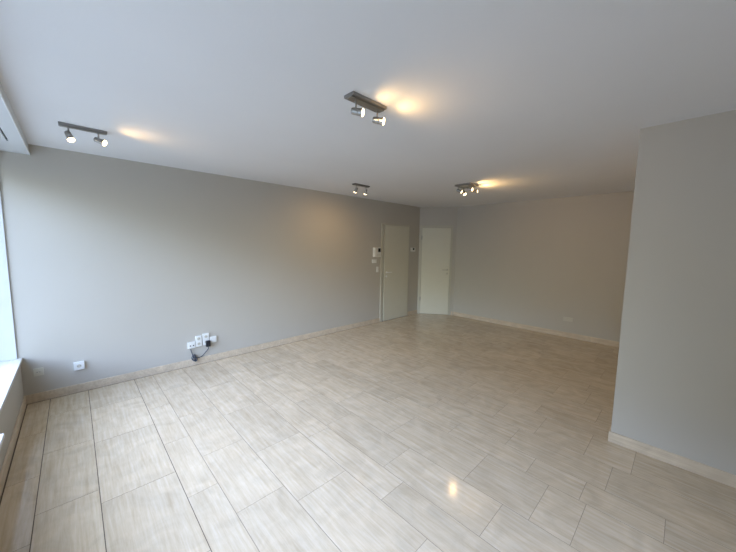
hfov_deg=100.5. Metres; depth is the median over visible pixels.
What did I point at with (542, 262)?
wall
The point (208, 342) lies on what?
power adapter
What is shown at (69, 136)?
ceiling spotlight
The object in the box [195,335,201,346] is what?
wall socket
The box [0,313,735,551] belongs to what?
floor
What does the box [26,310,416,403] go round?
baseboard
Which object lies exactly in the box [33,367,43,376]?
wall socket
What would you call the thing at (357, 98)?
ceiling spotlight
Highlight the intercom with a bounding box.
[373,247,380,256]
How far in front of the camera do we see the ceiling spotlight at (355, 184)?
4.54 m
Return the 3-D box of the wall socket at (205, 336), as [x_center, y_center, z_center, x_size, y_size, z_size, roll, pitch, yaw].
[-2.165,0.843,4.087,0.076,0.156,0.027,-5,8,-44]
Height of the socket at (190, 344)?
0.082 m
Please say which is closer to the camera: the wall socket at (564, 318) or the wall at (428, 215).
the wall socket at (564, 318)
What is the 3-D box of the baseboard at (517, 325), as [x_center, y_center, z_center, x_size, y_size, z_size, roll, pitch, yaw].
[3.162,1.012,5.971,0.013,0.088,3.346,-5,8,-44]
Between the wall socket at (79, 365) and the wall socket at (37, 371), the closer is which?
the wall socket at (37, 371)
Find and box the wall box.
[210,336,216,342]
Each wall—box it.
[0,82,29,471]
[0,144,419,395]
[417,207,457,314]
[453,191,633,341]
[611,110,735,474]
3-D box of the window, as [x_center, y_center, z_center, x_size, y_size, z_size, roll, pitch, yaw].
[-1.851,0.060,1.102,0.448,1.923,4.734,-5,8,-44]
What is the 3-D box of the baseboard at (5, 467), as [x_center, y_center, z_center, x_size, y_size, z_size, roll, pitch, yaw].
[-0.973,1.490,0.534,0.013,0.088,6.874,-5,8,-44]
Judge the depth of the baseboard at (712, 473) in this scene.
2.26 m
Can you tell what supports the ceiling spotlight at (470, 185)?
attached to the ceiling
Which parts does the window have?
sill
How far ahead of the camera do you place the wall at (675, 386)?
2.19 m
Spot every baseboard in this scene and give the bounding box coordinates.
[0,396,26,497]
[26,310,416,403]
[453,312,619,346]
[608,427,735,488]
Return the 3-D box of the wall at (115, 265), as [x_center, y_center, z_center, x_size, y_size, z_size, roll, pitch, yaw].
[-1.042,-0.185,5.217,7.577,2.500,0.200,-5,8,-44]
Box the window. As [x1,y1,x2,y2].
[0,192,22,449]
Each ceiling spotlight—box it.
[58,121,106,145]
[344,91,386,124]
[352,183,369,194]
[455,182,478,195]
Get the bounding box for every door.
[380,223,409,321]
[417,225,452,314]
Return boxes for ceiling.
[0,0,735,206]
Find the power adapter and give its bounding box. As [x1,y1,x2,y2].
[190,340,210,361]
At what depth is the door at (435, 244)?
7.15 m
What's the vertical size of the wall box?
0.084 m
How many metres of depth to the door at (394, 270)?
6.62 m
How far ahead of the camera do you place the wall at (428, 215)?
7.06 m
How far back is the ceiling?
1.72 m
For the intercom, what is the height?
0.195 m
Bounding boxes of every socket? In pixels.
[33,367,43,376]
[73,361,84,370]
[188,341,195,348]
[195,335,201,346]
[202,333,208,344]
[563,317,572,321]

